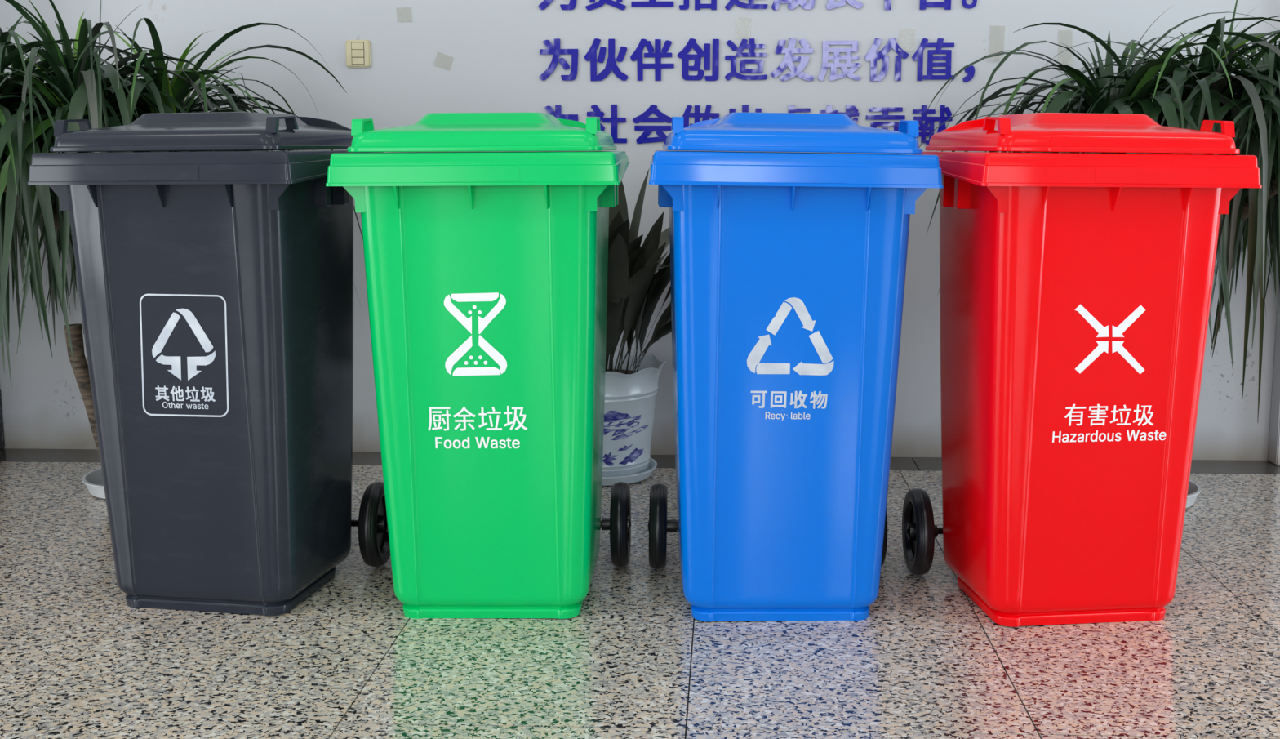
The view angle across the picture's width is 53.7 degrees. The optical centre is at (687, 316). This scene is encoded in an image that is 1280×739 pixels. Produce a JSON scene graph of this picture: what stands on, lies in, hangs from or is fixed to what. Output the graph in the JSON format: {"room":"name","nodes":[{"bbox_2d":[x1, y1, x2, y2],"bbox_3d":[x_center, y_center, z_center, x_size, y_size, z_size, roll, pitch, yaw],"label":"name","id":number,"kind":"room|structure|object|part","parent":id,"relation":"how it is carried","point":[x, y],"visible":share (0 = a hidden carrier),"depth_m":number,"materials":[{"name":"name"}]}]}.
{"room":"office lobby","nodes":[
{"label":"office lobby","id":0,"kind":"room"},
{"bbox_2d":[0,448,1279,738],"bbox_3d":[-0.016,1.105,-0.296,10.400,0.120,9.118,0,8,2],"label":"floor","id":1,"kind":"structure","parent":0,"point":[77,661],"depth_m":2.50,"materials":[{"name":"grey stone"}]},
{"bbox_2d":[0,0,363,498],"bbox_3d":[-1.684,-0.228,3.439,1.587,1.516,1.200,0,8,3],"label":"dracaena","id":2,"kind":"object","parent":1,"relation":"on","point":[77,86],"visible":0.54,"depth_m":3.26,"materials":[{"name":"green plant"}]},
{"bbox_3d":[-1.601,0.480,3.697,0.310,0.044,0.310,0,8,0],"label":"dish","id":3,"kind":"part","parent":2,"relation":"part of","materials":[{"name":"white plastic"}]},
{"bbox_2d":[26,111,390,615],"bbox_3d":[-1.017,0.080,2.874,0.604,1.076,0.588,1,8,10],"label":"waste bin","id":4,"kind":"object","parent":1,"relation":"on","point":[215,287],"visible":0.88,"depth_m":2.64,"materials":[{"name":"grey plastic"}]},
{"bbox_3d":[-1.287,-0.396,2.645,0.021,0.036,0.100,1,8,10],"label":"lid handle","id":5,"kind":"part","parent":4,"relation":"part of","materials":[{"name":"grey plastic"}]},
{"bbox_3d":[-1.052,-0.287,2.535,0.157,0.027,0.006,1,8,10],"label":"rim plate","id":6,"kind":"part","parent":4,"relation":"part of","materials":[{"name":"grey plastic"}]},
{"bbox_3d":[-1.046,0.082,2.624,0.208,0.260,0.008,1,8,10],"label":"print frame","id":7,"kind":"part","parent":4,"relation":"part of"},
{"bbox_3d":[-1.027,-0.404,2.769,0.511,0.080,0.472,1,8,10],"label":"lid","id":8,"kind":"part","parent":4,"relation":"part of","materials":[{"name":"grey plastic"}]},
{"bbox_3d":[-0.824,-0.390,2.566,0.021,0.036,0.100,1,8,10],"label":"lid handle","id":9,"kind":"part","parent":4,"relation":"part of","materials":[{"name":"grey plastic"}]},
{"bbox_2d":[325,112,631,618],"bbox_3d":[-0.422,0.085,2.839,0.593,1.072,0.588,0,8,1],"label":"waste bin","id":10,"kind":"object","parent":1,"relation":"on","point":[486,268],"visible":1,"depth_m":2.59,"materials":[{"name":"green plastic"}]},
{"bbox_3d":[-0.660,-0.386,2.571,0.021,0.036,0.100,0,8,1],"label":"lid handle","id":11,"kind":"part","parent":10,"relation":"part of","materials":[{"name":"green plastic"}]},
{"bbox_3d":[-0.410,-0.281,2.498,0.157,0.027,0.006,0,8,1],"label":"rim plate","id":12,"kind":"part","parent":10,"relation":"part of","materials":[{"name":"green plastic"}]},
{"bbox_3d":[-0.423,-0.398,2.733,0.511,0.080,0.472,0,8,1],"label":"lid","id":13,"kind":"part","parent":10,"relation":"part of","materials":[{"name":"green plastic"}]},
{"bbox_3d":[-0.191,-0.387,2.563,0.021,0.036,0.100,0,8,1],"label":"lid handle","id":14,"kind":"part","parent":10,"relation":"part of","materials":[{"name":"green plastic"}]},
{"bbox_2d":[601,169,671,485],"bbox_3d":[-0.260,0.032,3.715,0.844,0.933,0.618,0,8,0],"label":"potted plant","id":15,"kind":"object","parent":1,"relation":"on","point":[635,288],"visible":0.44,"depth_m":3.71,"materials":[{"name":"green plant"}]},
{"bbox_2d":[602,351,666,476],"bbox_3d":[-0.247,0.304,3.839,0.372,0.343,0.370,0,8,0],"label":"pot","id":16,"kind":"object","parent":15,"relation":"attached to","point":[631,382],"depth_m":3.72,"materials":[{"name":"white ceramic"}]},
{"bbox_2d":[648,112,943,621],"bbox_3d":[0.204,0.088,2.827,0.598,1.077,0.588,0,8,-3],"label":"waste bin","id":17,"kind":"object","parent":1,"relation":"on","point":[788,270],"visible":1,"depth_m":2.58,"materials":[{"name":"blue plastic"}]},
{"bbox_3d":[-0.019,-0.386,2.545,0.021,0.036,0.100,0,8,-3],"label":"lid handle","id":18,"kind":"part","parent":17,"relation":"part of","materials":[{"name":"blue plastic"}]},
{"bbox_3d":[0.208,-0.395,2.721,0.511,0.080,0.472,0,8,-3],"label":"lid","id":19,"kind":"part","parent":17,"relation":"part of","materials":[{"name":"blue plastic"}]},
{"bbox_3d":[0.234,-0.278,2.487,0.157,0.027,0.006,0,8,-3],"label":"rim plate","id":20,"kind":"part","parent":17,"relation":"part of","materials":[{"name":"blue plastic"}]},
{"bbox_3d":[0.450,-0.382,2.566,0.021,0.036,0.100,0,8,-3],"label":"lid handle","id":21,"kind":"part","parent":17,"relation":"part of","materials":[{"name":"blue plastic"}]},
{"bbox_2d":[902,112,1262,626],"bbox_3d":[0.819,0.091,2.815,0.597,1.074,0.588,0,8,-8],"label":"waste bin","id":22,"kind":"object","parent":1,"relation":"on","point":[1076,289],"visible":0.98,"depth_m":2.58,"materials":[{"name":"red plastic"}]},
{"bbox_3d":[0.616,-0.380,2.513,0.021,0.036,0.100,0,8,-8],"label":"lid handle","id":23,"kind":"part","parent":22,"relation":"part of","materials":[{"name":"red plastic"}]},
{"bbox_3d":[0.827,-0.392,2.707,0.511,0.080,0.476,0,8,-8],"label":"lid","id":24,"kind":"part","parent":22,"relation":"part of","materials":[{"name":"red plastic"}]},
{"bbox_3d":[0.875,-0.276,2.479,0.157,0.027,0.006,0,8,-8],"label":"rim plate","id":25,"kind":"part","parent":22,"relation":"part of","materials":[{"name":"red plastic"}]},
{"bbox_3d":[1.082,-0.383,2.576,0.021,0.036,0.100,0,8,-8],"label":"lid handle","id":26,"kind":"part","parent":22,"relation":"part of","materials":[{"name":"red plastic"}]},
{"bbox_2d":[919,0,1279,507],"bbox_3d":[1.420,-0.194,3.394,1.663,1.471,1.157,1,8,4],"label":"dracaena","id":27,"kind":"object","parent":1,"relation":"on","point":[1184,94],"visible":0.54,"depth_m":3.21,"materials":[{"name":"green plant"}]},
{"bbox_3d":[1.311,0.499,3.598,0.286,0.044,0.286,0,8,0],"label":"dish","id":28,"kind":"part","parent":27,"relation":"part of","materials":[{"name":"white plastic"}]},
{"bbox_2d":[0,0,1279,460],"bbox_3d":[0.135,-1.186,3.993,10.400,3.320,0.202,0,8,2],"label":"wall","id":29,"kind":"structure","parent":0,"point":[428,56],"depth_m":3.98,"materials":[{"name":"paint"}]},
{"bbox_2d":[0,388,4,449],"bbox_3d":[-2.496,-1.170,3.770,0.460,3.298,0.418,0,8,2],"label":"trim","id":30,"kind":"structure","parent":29,"relation":"attached to","point":[2,433],"depth_m":4.16,"materials":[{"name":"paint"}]},
{"bbox_2d":[345,40,370,67],"bbox_3d":[-1.036,-0.826,3.972,0.078,0.085,0.014,0,8,2],"label":"light switch","id":31,"kind":"object","parent":29,"relation":"attached to","point":[357,51],"visible":1,"depth_m":3.97,"materials":[{"name":"beige plastic"}]},
{"bbox_2d":[537,0,577,9],"bbox_3d":[-0.402,-1.018,3.927,0.124,0.129,0.004,0,8,2],"label":"letter","id":32,"kind":"object","parent":29,"relation":"attached to","point":[572,3],"depth_m":3.93,"materials":[{"name":"blue plastic"}]},
{"bbox_2d":[539,38,577,80],"bbox_3d":[-0.402,-0.804,3.955,0.123,0.129,0.004,0,8,2],"label":"letter","id":33,"kind":"object","parent":29,"relation":"attached to","point":[556,51],"depth_m":3.95,"materials":[{"name":"blue plastic"}]},
{"bbox_2d":[544,104,577,120],"bbox_3d":[-0.402,-0.605,3.982,0.118,0.123,0.004,0,8,2],"label":"letter","id":34,"kind":"object","parent":29,"relation":"attached to","point":[549,109],"depth_m":3.98,"materials":[{"name":"blue plastic"}]},
{"bbox_2d":[585,0,626,10],"bbox_3d":[-0.253,-1.014,3.922,0.125,0.124,0.004,0,8,2],"label":"letter","id":35,"kind":"object","parent":29,"relation":"attached to","point":[601,2],"depth_m":3.93,"materials":[{"name":"blue plastic"}]},
{"bbox_2d":[584,38,627,80],"bbox_3d":[-0.254,-0.802,3.950,0.136,0.131,0.004,0,8,2],"label":"letter","id":36,"kind":"object","parent":29,"relation":"attached to","point":[591,55],"depth_m":3.95,"materials":[{"name":"blue plastic"}]},
{"bbox_2d":[586,104,626,142],"bbox_3d":[-0.255,-0.604,3.977,0.130,0.126,0.004,0,8,2],"label":"letter","id":37,"kind":"object","parent":29,"relation":"attached to","point":[614,119],"depth_m":3.97,"materials":[{"name":"blue plastic"}]},
{"bbox_2d":[630,39,674,80],"bbox_3d":[-0.109,-0.801,3.947,0.136,0.129,0.004,0,8,2],"label":"letter","id":38,"kind":"object","parent":29,"relation":"attached to","point":[637,55],"depth_m":3.94,"materials":[{"name":"blue plastic"}]},
{"bbox_2d":[632,104,671,143],"bbox_3d":[-0.107,-0.603,3.973,0.129,0.126,0.004,0,8,2],"label":"letter","id":39,"kind":"object","parent":29,"relation":"attached to","point":[643,117],"depth_m":3.97,"materials":[{"name":"blue plastic"}]},
{"bbox_2d":[631,0,673,7],"bbox_3d":[-0.107,-1.014,3.917,0.132,0.105,0.004,0,8,2],"label":"letter","id":40,"kind":"object","parent":29,"relation":"attached to","point":[651,3],"depth_m":3.92,"materials":[{"name":"blue plastic"}]},
{"bbox_2d":[679,0,716,9],"bbox_3d":[0.039,-1.015,3.913,0.132,0.130,0.004,0,8,2],"label":"letter","id":41,"kind":"object","parent":29,"relation":"attached to","point":[698,6],"depth_m":3.92,"materials":[{"name":"blue plastic"}]},
{"bbox_2d":[677,38,719,80],"bbox_3d":[0.035,-0.801,3.942,0.130,0.130,0.004,0,8,2],"label":"letter","id":42,"kind":"object","parent":29,"relation":"attached to","point":[691,43],"depth_m":3.94,"materials":[{"name":"blue plastic"}]},
{"bbox_2d":[682,104,719,128],"bbox_3d":[0.037,-0.602,3.968,0.130,0.124,0.004,0,8,2],"label":"letter","id":43,"kind":"object","parent":29,"relation":"attached to","point":[687,113],"depth_m":3.96,"materials":[{"name":"blue plastic"}]},
{"bbox_2d":[729,104,761,113],"bbox_3d":[0.183,-0.601,3.963,0.112,0.125,0.004,0,8,2],"label":"letter","id":44,"kind":"object","parent":29,"relation":"attached to","point":[744,107],"depth_m":3.96,"materials":[{"name":"blue plastic"}]},
{"bbox_2d":[724,38,767,80],"bbox_3d":[0.185,-0.800,3.937,0.132,0.128,0.004,0,8,2],"label":"letter","id":45,"kind":"object","parent":29,"relation":"attached to","point":[752,46],"depth_m":3.94,"materials":[{"name":"blue plastic"}]},
{"bbox_2d":[724,0,767,9],"bbox_3d":[0.184,-1.014,3.909,0.132,0.130,0.004,0,8,2],"label":"letter","id":46,"kind":"object","parent":29,"relation":"attached to","point":[751,5],"depth_m":3.91,"materials":[{"name":"blue plastic"}]},
{"bbox_2d":[770,38,814,80],"bbox_3d":[0.329,-0.799,3.932,0.136,0.132,0.004,0,8,2],"label":"letter","id":47,"kind":"object","parent":29,"relation":"attached to","point":[788,60],"depth_m":3.93,"materials":[{"name":"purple plastic"}]},
{"bbox_2d":[771,0,815,10],"bbox_3d":[0.329,-1.013,3.904,0.134,0.132,0.004,0,8,2],"label":"letter","id":48,"kind":"object","parent":29,"relation":"attached to","point":[792,5],"depth_m":3.91,"materials":[{"name":"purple plastic"}]},
{"bbox_2d":[788,104,810,112],"bbox_3d":[0.329,-0.600,3.958,0.124,0.124,0.004,0,8,2],"label":"letter","id":49,"kind":"object","parent":29,"relation":"attached to","point":[791,107],"depth_m":3.95,"materials":[{"name":"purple plastic"}]},
{"bbox_2d":[817,40,860,80],"bbox_3d":[0.474,-0.795,3.928,0.132,0.123,0.004,0,8,2],"label":"letter","id":50,"kind":"object","parent":29,"relation":"attached to","point":[836,57],"depth_m":3.93,"materials":[{"name":"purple plastic"}]},
{"bbox_2d":[820,104,858,123],"bbox_3d":[0.474,-0.600,3.954,0.130,0.123,0.004,0,8,2],"label":"letter","id":51,"kind":"object","parent":29,"relation":"attached to","point":[848,108],"depth_m":3.95,"materials":[{"name":"blue plastic"}]},
{"bbox_2d":[826,0,862,9],"bbox_3d":[0.477,-1.013,3.899,0.133,0.129,0.004,0,8,2],"label":"letter","id":52,"kind":"object","parent":29,"relation":"attached to","point":[831,4],"depth_m":3.90,"materials":[{"name":"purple plastic"}]},
{"bbox_2d":[866,106,905,131],"bbox_3d":[0.620,-0.595,3.950,0.122,0.116,0.004,0,8,2],"label":"letter","id":53,"kind":"object","parent":29,"relation":"attached to","point":[885,110],"depth_m":3.94,"materials":[{"name":"blue plastic"}]},
{"bbox_2d":[864,37,908,81],"bbox_3d":[0.621,-0.797,3.923,0.136,0.132,0.004,0,8,2],"label":"letter","id":54,"kind":"object","parent":29,"relation":"attached to","point":[872,55],"depth_m":3.92,"materials":[{"name":"blue plastic"}]},
{"bbox_2d":[884,0,891,9],"bbox_3d":[0.620,-1.007,3.895,0.131,0.122,0.004,0,8,2],"label":"letter","id":55,"kind":"object","parent":29,"relation":"attached to","point":[887,3],"depth_m":3.90,"materials":[{"name":"blue plastic"}]},
{"bbox_2d":[912,105,952,144],"bbox_3d":[0.766,-0.598,3.946,0.124,0.124,0.004,0,8,2],"label":"letter","id":56,"kind":"object","parent":29,"relation":"attached to","point":[943,108],"depth_m":3.94,"materials":[{"name":"blue plastic"}]},
{"bbox_2d":[911,38,954,80],"bbox_3d":[0.765,-0.796,3.918,0.132,0.130,0.004,0,8,2],"label":"letter","id":57,"kind":"object","parent":29,"relation":"attached to","point":[918,55],"depth_m":3.92,"materials":[{"name":"blue plastic"}]},
{"bbox_2d":[919,0,951,9],"bbox_3d":[0.768,-1.011,3.889,0.122,0.132,0.004,0,8,2],"label":"letter","id":58,"kind":"object","parent":29,"relation":"attached to","point":[946,4],"depth_m":3.89,"materials":[{"name":"blue plastic"}]},
{"bbox_2d":[962,65,974,81],"bbox_3d":[0.875,-0.754,3.921,0.036,0.052,0.005,0,8,2],"label":"comma","id":59,"kind":"object","parent":29,"relation":"attached to","point":[970,70],"depth_m":3.92,"materials":[{"name":"blue plastic"}]},
{"bbox_2d":[961,0,977,8],"bbox_3d":[0.870,-0.971,3.891,0.046,0.046,0.005,0,8,2],"label":"punctuation mark","id":60,"kind":"object","parent":29,"relation":"attached to","point":[965,4],"depth_m":3.89,"materials":[{"name":"blue plastic"}]},
{"bbox_2d":[1267,286,1279,465],"bbox_3d":[2.116,-1.166,3.795,0.500,3.298,0.068,0,8,2],"label":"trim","id":61,"kind":"structure","parent":29,"relation":"attached to","point":[1273,453],"depth_m":3.99,"materials":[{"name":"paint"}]}
]}

